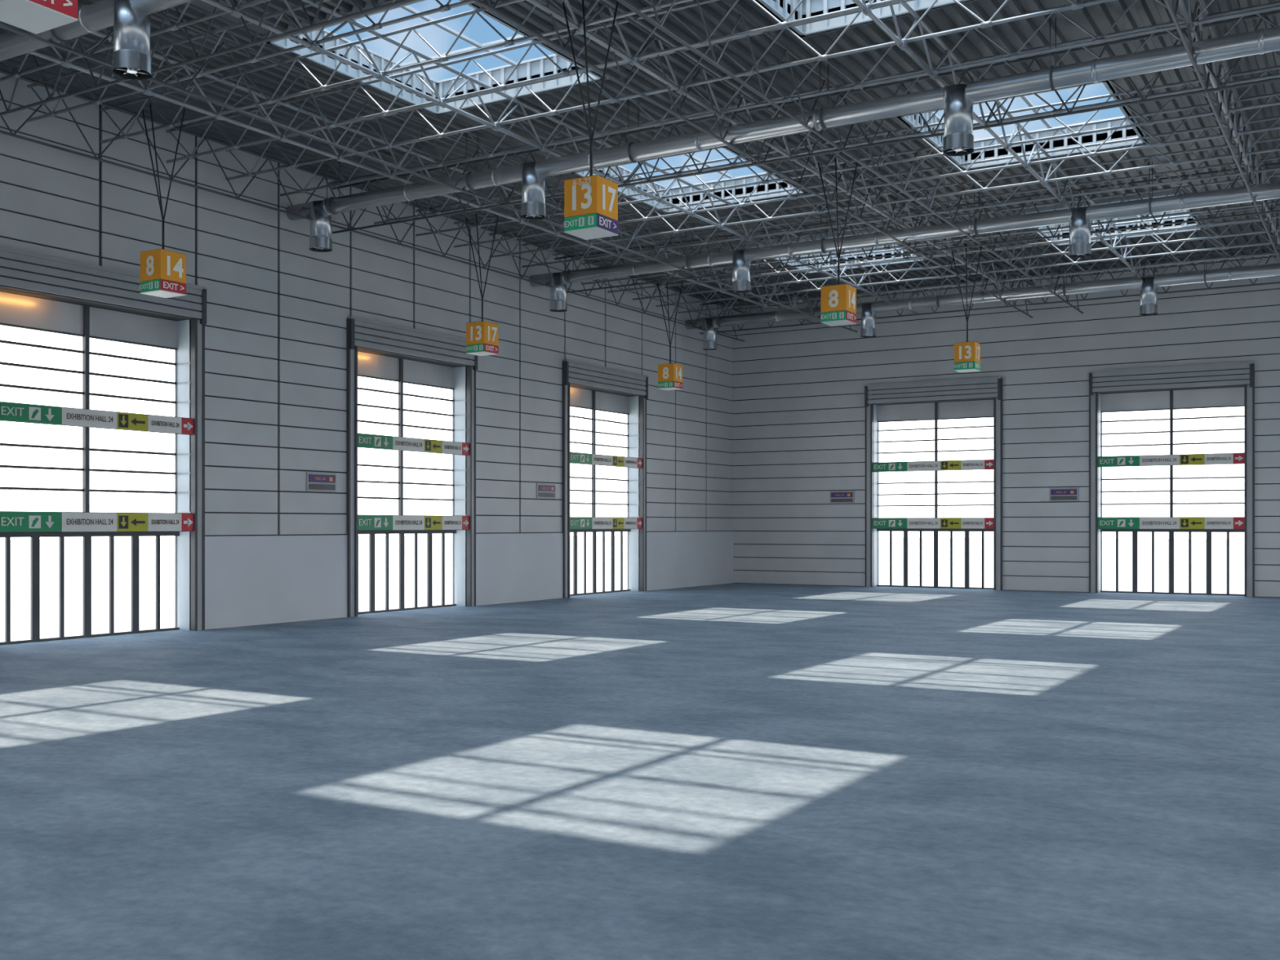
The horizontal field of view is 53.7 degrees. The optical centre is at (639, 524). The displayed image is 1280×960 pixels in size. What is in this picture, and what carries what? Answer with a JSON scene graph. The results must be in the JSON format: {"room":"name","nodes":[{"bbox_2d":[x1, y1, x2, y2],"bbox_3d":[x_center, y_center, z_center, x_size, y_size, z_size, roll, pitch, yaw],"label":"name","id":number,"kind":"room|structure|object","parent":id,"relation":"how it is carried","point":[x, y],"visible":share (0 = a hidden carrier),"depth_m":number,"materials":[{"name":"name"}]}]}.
{"room":"exhibition hall","nodes":[
{"label":"exhibition hall","id":0,"kind":"room"},
{"bbox_2d":[0,72,733,629],"bbox_3d":[-9.015,-2.350,17.632,0.420,8.100,45.800,0,0,31],"label":"wall","id":1,"kind":"structure","parent":0,"point":[278,308],"depth_m":22.83,"materials":[{"name":"grey metal"}]},
{"bbox_2d":[0,531,179,645],"bbox_3d":[-8.330,0.900,19.029,0.060,1.600,3.380,0,0,31],"label":"bars","id":2,"kind":"object","parent":1,"relation":"attached to","point":[34,536],"visible":0.97,"depth_m":18.97,"materials":[{"name":"metal"}]},
{"bbox_2d":[0,291,191,630],"bbox_3d":[-8.232,-0.800,18.970,0.370,5.000,3.380,0,0,31],"label":"window frame","id":3,"kind":"structure","parent":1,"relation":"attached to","point":[86,322],"depth_m":19.50,"materials":[{"name":"metal"}]},
{"bbox_2d":[0,401,194,533],"bbox_3d":[-8.030,-0.800,18.849,0.060,1.820,3.380,0,0,31],"label":"bands","id":4,"kind":"object","parent":1,"relation":"attached to","point":[33,521],"visible":1,"depth_m":18.72,"materials":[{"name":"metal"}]},
{"bbox_2d":[1,406,24,416],"bbox_3d":[-8.740,-1.582,17.602,0.002,0.116,0.335,0,0,31],"label":"exit lettering","id":5,"kind":"object","parent":4,"relation":"attached to","point":[2,406],"visible":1,"depth_m":17.58},
{"bbox_2d":[1,517,24,525],"bbox_3d":[-8.740,-0.047,17.602,0.002,0.116,0.335,0,0,31],"label":"exit lettering","id":6,"kind":"object","parent":4,"relation":"attached to","point":[2,517],"visible":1,"depth_m":17.58},
{"bbox_2d":[66,519,113,524],"bbox_3d":[-8.115,-0.045,18.646,0.002,0.085,0.772,0,0,31],"label":"hall lettering","id":7,"kind":"object","parent":4,"relation":"attached to","point":[77,521],"visible":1,"depth_m":18.60},
{"bbox_2d":[66,413,113,422],"bbox_3d":[-8.115,-1.580,18.646,0.002,0.085,0.772,0,0,31],"label":"hall lettering","id":8,"kind":"object","parent":4,"relation":"attached to","point":[77,416],"visible":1,"depth_m":18.61},
{"bbox_2d":[151,420,178,426],"bbox_3d":[-7.433,-1.579,19.785,0.002,0.074,0.513,0,0,31],"label":"hall lettering","id":9,"kind":"object","parent":4,"relation":"attached to","point":[170,424],"visible":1,"depth_m":19.75},
{"bbox_2d":[151,520,178,524],"bbox_3d":[-7.433,-0.044,19.785,0.002,0.074,0.513,0,0,31],"label":"hall lettering","id":10,"kind":"object","parent":4,"relation":"attached to","point":[170,522],"visible":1,"depth_m":19.77},
{"bbox_2d":[0,245,206,631],"bbox_3d":[-8.026,-1.070,18.846,0.170,5.540,3.740,0,0,31],"label":"door frame","id":11,"kind":"structure","parent":1,"relation":"attached to","point":[21,270],"depth_m":19.57,"materials":[{"name":"metal"}]},
{"bbox_2d":[306,471,336,492],"bbox_3d":[-5.723,-0.770,22.713,0.051,0.340,0.720,0,0,31],"label":"wall plaque","id":12,"kind":"object","parent":1,"relation":"attached to","point":[315,482],"visible":1,"depth_m":22.68,"materials":[{"name":"grey paint"}]},
{"bbox_2d":[357,529,456,614],"bbox_3d":[-4.725,0.900,25.052,0.060,1.600,3.380,0,0,31],"label":"bars","id":13,"kind":"object","parent":1,"relation":"attached to","point":[371,533],"visible":0.81,"depth_m":25.01,"materials":[{"name":"metal"}]},
{"bbox_2d":[345,315,477,617],"bbox_3d":[-4.421,-1.070,24.870,0.170,5.540,3.740,0,0,31],"label":"door frame","id":14,"kind":"structure","parent":1,"relation":"attached to","point":[361,333],"depth_m":24.18,"materials":[{"name":"metal"}]},
{"bbox_2d":[357,351,466,606],"bbox_3d":[-4.627,-0.800,24.993,0.370,5.000,3.380,0,0,31],"label":"window frame","id":15,"kind":"structure","parent":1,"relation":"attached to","point":[402,371],"depth_m":26.11,"materials":[{"name":"metal"}]},
{"bbox_2d":[357,432,469,530],"bbox_3d":[-4.425,-0.800,24.873,0.060,1.820,3.380,0,0,31],"label":"bands","id":16,"kind":"object","parent":1,"relation":"attached to","point":[378,522],"visible":1,"depth_m":24.79,"materials":[{"name":"printed plastic sign panel"}]},
{"bbox_2d":[359,519,371,525],"bbox_3d":[-5.135,-0.047,23.625,0.002,0.116,0.335,0,0,31],"label":"exit lettering","id":17,"kind":"object","parent":16,"relation":"attached to","point":[359,519],"visible":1,"depth_m":23.61},
{"bbox_2d":[359,436,371,444],"bbox_3d":[-5.135,-1.582,23.625,0.002,0.116,0.335,0,0,31],"label":"exit lettering","id":18,"kind":"object","parent":16,"relation":"attached to","point":[359,437],"visible":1,"depth_m":23.60},
{"bbox_2d":[395,520,422,524],"bbox_3d":[-4.510,-0.045,24.670,0.002,0.085,0.772,0,0,31],"label":"hall lettering","id":19,"kind":"object","parent":16,"relation":"attached to","point":[402,522],"visible":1,"depth_m":24.63},
{"bbox_2d":[395,440,422,447],"bbox_3d":[-4.510,-1.580,24.670,0.002,0.085,0.772,0,0,31],"label":"hall lettering","id":20,"kind":"object","parent":16,"relation":"attached to","point":[402,442],"visible":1,"depth_m":24.64},
{"bbox_2d":[444,444,460,449],"bbox_3d":[-3.828,-1.579,25.809,0.002,0.074,0.513,0,0,31],"label":"hall lettering","id":21,"kind":"object","parent":16,"relation":"attached to","point":[446,446],"visible":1,"depth_m":25.74},
{"bbox_2d":[444,520,460,524],"bbox_3d":[-3.828,-0.044,25.809,0.002,0.074,0.513,0,0,31],"label":"hall lettering","id":22,"kind":"object","parent":16,"relation":"attached to","point":[446,522],"visible":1,"depth_m":25.74},
{"bbox_2d":[536,483,555,498],"bbox_3d":[-2.128,-0.770,28.719,0.051,0.340,0.720,0,0,31],"label":"wall plaque","id":23,"kind":"object","parent":1,"relation":"attached to","point":[545,491],"visible":1,"depth_m":28.69,"materials":[{"name":"grey paint"}]},
{"bbox_2d":[569,528,630,595],"bbox_3d":[-1.120,0.900,31.076,0.060,1.600,3.380,0,0,31],"label":"bars","id":24,"kind":"object","parent":1,"relation":"attached to","point":[594,531],"visible":0.79,"depth_m":31.11,"materials":[{"name":"metal"}]},
{"bbox_2d":[560,359,648,598],"bbox_3d":[-0.816,-1.070,30.894,0.170,5.540,3.740,0,0,31],"label":"door frame","id":25,"kind":"structure","parent":1,"relation":"attached to","point":[574,372],"depth_m":30.36,"materials":[{"name":"metal"}]},
{"bbox_2d":[569,386,639,591],"bbox_3d":[-1.022,-0.800,31.017,0.370,5.000,3.380,0,0,31],"label":"window frame","id":26,"kind":"structure","parent":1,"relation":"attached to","point":[594,401],"depth_m":32.36,"materials":[{"name":"metal"}]},
{"bbox_2d":[569,451,642,529],"bbox_3d":[-0.820,-0.800,30.896,0.060,1.820,3.380,0,0,31],"label":"bands","id":27,"kind":"object","parent":1,"relation":"attached to","point":[584,522],"visible":1,"depth_m":30.81,"materials":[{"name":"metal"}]},
{"bbox_2d":[570,520,578,524],"bbox_3d":[-1.530,-0.047,29.649,0.002,0.116,0.335,0,0,31],"label":"exit lettering","id":28,"kind":"object","parent":27,"relation":"attached to","point":[571,520],"visible":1,"depth_m":29.64},
{"bbox_2d":[594,457,611,462],"bbox_3d":[-0.905,-1.580,30.694,0.002,0.085,0.772,0,0,31],"label":"hall lettering","id":29,"kind":"object","parent":27,"relation":"attached to","point":[597,459],"visible":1,"depth_m":30.66},
{"bbox_2d":[594,521,611,524],"bbox_3d":[-0.905,-0.045,30.694,0.002,0.085,0.772,0,0,31],"label":"hall lettering","id":30,"kind":"object","parent":27,"relation":"attached to","point":[597,522],"visible":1,"depth_m":30.69},
{"bbox_2d":[0,582,1279,959],"bbox_3d":[5.135,1.800,9.164,33.400,0.200,45.800,0,0,31],"label":"floor","id":31,"kind":"structure","parent":0,"point":[733,771],"depth_m":8.49,"materials":[{"name":"concrete"}]},
{"bbox_2d":[0,0,1279,308],"bbox_3d":[5.135,-6.400,9.164,33.400,0.200,45.800,0,0,31],"label":"ceiling","id":32,"kind":"structure","parent":0,"point":[1097,19],"depth_m":19.05,"materials":[{"name":"grey metal"}]},
{"bbox_2d":[262,0,608,115],"bbox_3d":[-2.660,-6.475,16.975,3.120,0.490,3.460,0,0,31],"label":"window","id":33,"kind":"structure","parent":32,"relation":"attached to","point":[529,68],"depth_m":18.03,"materials":[{"name":"glass"}]},
{"bbox_2d":[0,0,1279,342],"bbox_3d":[5.135,-5.744,9.164,32.500,0.922,44.900,0,0,31],"label":"grid","id":34,"kind":"object","parent":32,"relation":"attached to","point":[1190,23],"visible":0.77,"depth_m":19.02,"materials":[{"name":"metal"}]},
{"bbox_2d":[0,0,77,34],"bbox_3d":[-3.848,-4.431,7.834,0.569,2.542,0.473,0,0,31],"label":"hanging sign","id":35,"kind":"object","parent":34,"relation":"hanging from","point":[35,16],"visible":1,"depth_m":7.84,"materials":[{"name":"grey paint"}]},
{"bbox_2d":[0,0,193,80],"bbox_3d":[4.185,-5.495,7.576,32.600,1.510,0.390,0,0,31],"label":"air duct","id":36,"kind":"object","parent":34,"relation":"hanging from","point":[130,20],"visible":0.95,"depth_m":13.25,"materials":[{"name":"metal"}]},
{"bbox_2d":[139,102,186,297],"bbox_3d":[-6.570,-4.431,17.306,0.569,2.542,0.473,0,0,31],"label":"hanging sign","id":37,"kind":"object","parent":34,"relation":"hanging from","point":[162,272],"visible":1,"depth_m":17.20,"materials":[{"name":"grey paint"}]},
{"bbox_2d":[466,213,498,355],"bbox_3d":[-2.950,-4.431,23.355,0.569,2.542,0.473,0,0,31],"label":"hanging sign","id":38,"kind":"object","parent":34,"relation":"hanging from","point":[482,336],"visible":1,"depth_m":23.24,"materials":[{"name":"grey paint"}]},
{"bbox_2d":[562,0,618,239],"bbox_3d":[-0.564,-4.431,13.711,0.569,2.542,0.473,0,0,31],"label":"hanging sign","id":39,"kind":"object","parent":34,"relation":"hanging from","point":[591,202],"visible":1,"depth_m":13.60,"materials":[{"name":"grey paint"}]},
{"bbox_2d":[657,278,683,390],"bbox_3d":[0.671,-4.431,29.405,0.569,2.542,0.473,0,0,31],"label":"hanging sign","id":40,"kind":"object","parent":34,"relation":"hanging from","point":[669,375],"visible":1,"depth_m":29.29,"materials":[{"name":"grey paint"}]},
{"bbox_2d":[285,17,1279,252],"bbox_3d":[7.882,-5.495,13.754,32.600,1.510,0.390,0,0,31],"label":"air duct","id":41,"kind":"object","parent":34,"relation":"hanging from","point":[957,100],"visible":0.98,"depth_m":16.78,"materials":[{"name":"metal"}]},
{"bbox_2d":[817,156,857,326],"bbox_3d":[3.082,-4.431,19.803,0.569,2.542,0.473,0,0,31],"label":"hanging sign","id":42,"kind":"object","parent":34,"relation":"hanging from","point":[838,301],"visible":1,"depth_m":19.68,"materials":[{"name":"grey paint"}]},
{"bbox_2d":[528,160,1279,311],"bbox_3d":[11.580,-5.495,19.933,32.600,1.510,0.390,0,0,31],"label":"air duct","id":43,"kind":"object","parent":34,"relation":"hanging from","point":[1079,219],"visible":0.98,"depth_m":23.62,"materials":[{"name":"metal"}]},
{"bbox_2d":[951,244,982,372],"bbox_3d":[6.686,-4.431,25.921,0.569,2.542,0.473,0,0,31],"label":"hanging sign","id":44,"kind":"object","parent":34,"relation":"hanging from","point":[966,354],"visible":1,"depth_m":25.79,"materials":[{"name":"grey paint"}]},
{"bbox_2d":[684,239,1279,350],"bbox_3d":[15.277,-5.495,26.110,32.600,1.510,0.390,0,0,31],"label":"air duct","id":45,"kind":"object","parent":34,"relation":"hanging from","point":[1148,285],"visible":0.97,"depth_m":29.82,"materials":[{"name":"metal"}]},
{"bbox_2d":[570,145,809,213],"bbox_3d":[0.961,-6.475,23.025,3.120,0.490,3.460,0,0,31],"label":"window","id":46,"kind":"structure","parent":32,"relation":"attached to","point":[623,171],"depth_m":24.25,"materials":[{"name":"glass"}]},
{"bbox_2d":[744,227,928,273],"bbox_3d":[4.581,-6.475,29.074,3.120,0.490,3.460,0,0,31],"label":"window","id":47,"kind":"structure","parent":32,"relation":"attached to","point":[864,231],"depth_m":30.18,"materials":[{"name":"glass"}]},
{"bbox_2d":[755,0,977,38],"bbox_3d":[2.488,-6.475,13.894,3.120,0.490,3.460,0,0,31],"label":"window","id":48,"kind":"structure","parent":32,"relation":"attached to","point":[806,6],"depth_m":15.76,"materials":[{"name":"glass"}]},
{"bbox_2d":[897,80,1150,170],"bbox_3d":[6.109,-6.475,19.944,3.120,0.490,3.460,0,0,31],"label":"window","id":49,"kind":"structure","parent":32,"relation":"attached to","point":[909,120],"depth_m":21.05,"materials":[{"name":"glass"}]},
{"bbox_2d":[1014,187,1205,246],"bbox_3d":[9.729,-6.475,25.993,3.120,0.490,3.460,0,0,31],"label":"window","id":50,"kind":"structure","parent":32,"relation":"attached to","point":[1155,194],"depth_m":26.93,"materials":[{"name":"glass"}]},
{"bbox_2d":[733,254,1279,597],"bbox_3d":[16.792,-2.350,28.642,32.600,8.100,0.400,0,0,31],"label":"wall","id":51,"kind":"structure","parent":0,"point":[799,408],"depth_m":32.75,"materials":[{"name":"grey metal"}]},
{"bbox_2d":[829,490,854,503],"bbox_3d":[5.607,-0.770,35.073,0.720,0.340,0.051,0,0,31],"label":"wall plaque","id":52,"kind":"object","parent":51,"relation":"attached to","point":[838,496],"visible":1,"depth_m":35.05,"materials":[{"name":"grey paint"}]},
{"bbox_2d":[872,459,993,528],"bbox_3d":[7.802,-0.800,33.755,3.380,1.820,0.060,0,0,31],"label":"bands","id":53,"kind":"object","parent":51,"relation":"attached to","point":[943,465],"visible":1,"depth_m":33.69,"materials":[{"name":"printed plastic sign panels"},{"name":"vinyl film"}]},
{"bbox_2d":[874,464,885,469],"bbox_3d":[6.554,-1.582,34.465,0.335,0.116,0.002,0,0,31],"label":"exit lettering","id":54,"kind":"object","parent":53,"relation":"attached to","point":[874,464],"visible":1,"depth_m":34.48},
{"bbox_2d":[874,520,885,524],"bbox_3d":[6.554,-0.047,34.465,0.335,0.116,0.002,0,0,31],"label":"exit lettering","id":55,"kind":"object","parent":53,"relation":"attached to","point":[874,521],"visible":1,"depth_m":34.47},
{"bbox_2d":[909,521,937,524],"bbox_3d":[7.599,-0.045,33.840,0.772,0.085,0.002,0,0,31],"label":"hall lettering","id":56,"kind":"object","parent":53,"relation":"attached to","point":[915,522],"visible":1,"depth_m":33.85},
{"bbox_2d":[909,463,937,467],"bbox_3d":[7.599,-1.580,33.840,0.772,0.085,0.002,0,0,31],"label":"hall lettering","id":57,"kind":"object","parent":53,"relation":"attached to","point":[915,465],"visible":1,"depth_m":33.87},
{"bbox_2d":[963,521,981,524],"bbox_3d":[8.738,-0.044,33.158,0.513,0.074,0.002,0,0,31],"label":"hall lettering","id":58,"kind":"object","parent":53,"relation":"attached to","point":[967,523],"visible":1,"depth_m":33.17},
{"bbox_2d":[963,462,982,466],"bbox_3d":[8.738,-1.579,33.158,0.513,0.074,0.002,0,0,31],"label":"hall lettering","id":59,"kind":"object","parent":53,"relation":"attached to","point":[966,464],"visible":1,"depth_m":33.16},
{"bbox_2d":[873,400,993,586],"bbox_3d":[7.922,-0.800,33.956,3.380,5.000,0.370,0,0,31],"label":"window frame","id":60,"kind":"structure","parent":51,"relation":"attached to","point":[935,411],"depth_m":34.26,"materials":[{"name":"metal"}]},
{"bbox_2d":[864,376,1003,590],"bbox_3d":[7.799,-1.070,33.750,3.740,5.540,0.170,0,0,31],"label":"door frame","id":61,"kind":"structure","parent":51,"relation":"attached to","point":[985,388],"depth_m":33.50,"materials":[{"name":"metal"}]},
{"bbox_2d":[876,528,993,589],"bbox_3d":[7.981,0.900,34.055,3.380,1.600,0.060,0,0,31],"label":"bars","id":62,"kind":"object","parent":51,"relation":"attached to","point":[905,531],"visible":0.9,"depth_m":34.03,"materials":[{"name":"metal"}]},
{"bbox_2d":[1048,487,1078,501],"bbox_3d":[10.739,-0.770,32.002,0.720,0.340,0.051,0,0,31],"label":"wall plaque","id":63,"kind":"object","parent":51,"relation":"attached to","point":[1061,494],"visible":1,"depth_m":31.99,"materials":[{"name":"grey paint"}]},
{"bbox_2d":[1097,386,1244,592],"bbox_3d":[12.993,-0.800,30.921,3.380,5.000,0.370,0,0,31],"label":"window frame","id":64,"kind":"structure","parent":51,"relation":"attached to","point":[1171,400],"depth_m":31.03,"materials":[{"name":"metal"}]},
{"bbox_2d":[1097,452,1244,529],"bbox_3d":[12.873,-0.800,30.720,3.380,1.820,0.060,0,0,31],"label":"bands","id":65,"kind":"object","parent":51,"relation":"attached to","point":[1120,522],"visible":1,"depth_m":30.63,"materials":[{"name":"printed plastic sign panels"},{"name":"vinyl film"}]},
{"bbox_2d":[1100,458,1114,463],"bbox_3d":[11.626,-1.582,31.430,0.335,0.116,0.002,0,0,31],"label":"exit lettering","id":66,"kind":"object","parent":65,"relation":"attached to","point":[1100,459],"visible":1,"depth_m":31.44},
{"bbox_2d":[1142,521,1176,524],"bbox_3d":[12.670,-0.045,30.805,0.772,0.085,0.002,0,0,31],"label":"hall lettering","id":67,"kind":"object","parent":65,"relation":"attached to","point":[1148,522],"visible":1,"depth_m":30.81},
{"bbox_2d":[1142,457,1176,462],"bbox_3d":[12.670,-1.580,30.805,0.772,0.085,0.002,0,0,31],"label":"hall lettering","id":68,"kind":"object","parent":65,"relation":"attached to","point":[1159,459],"visible":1,"depth_m":30.81},
{"bbox_2d":[1207,521,1230,524],"bbox_3d":[13.809,-0.044,30.123,0.513,0.074,0.002,0,0,31],"label":"hall lettering","id":69,"kind":"object","parent":65,"relation":"attached to","point":[1211,522],"visible":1,"depth_m":30.12},
{"bbox_2d":[1207,457,1231,460],"bbox_3d":[13.809,-1.579,30.123,0.513,0.074,0.002,0,0,31],"label":"hall lettering","id":70,"kind":"object","parent":65,"relation":"attached to","point":[1219,459],"visible":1,"depth_m":30.14},
{"bbox_2d":[1088,361,1254,596],"bbox_3d":[12.870,-1.070,30.715,3.740,5.540,0.170,0,0,31],"label":"door frame","id":71,"kind":"structure","parent":51,"relation":"attached to","point":[1232,374],"depth_m":30.50,"materials":[{"name":"metal"}]},
{"bbox_2d":[1100,528,1244,595],"bbox_3d":[13.053,0.900,31.020,3.380,1.600,0.060,0,0,31],"label":"bars","id":72,"kind":"object","parent":51,"relation":"attached to","point":[1135,531],"visible":0.9,"depth_m":30.99,"materials":[{"name":"metal"}]},
{"label":"outside","id":73,"kind":"structure","parent":0,"visible":0},
{"bbox_2d":[0,535,1244,642],"bbox_3d":[7.703,2.055,12.871,300.000,0.290,330.000,0,0,31],"label":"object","id":74,"kind":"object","parent":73,"point":[20,548],"depth_m":51.29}
]}

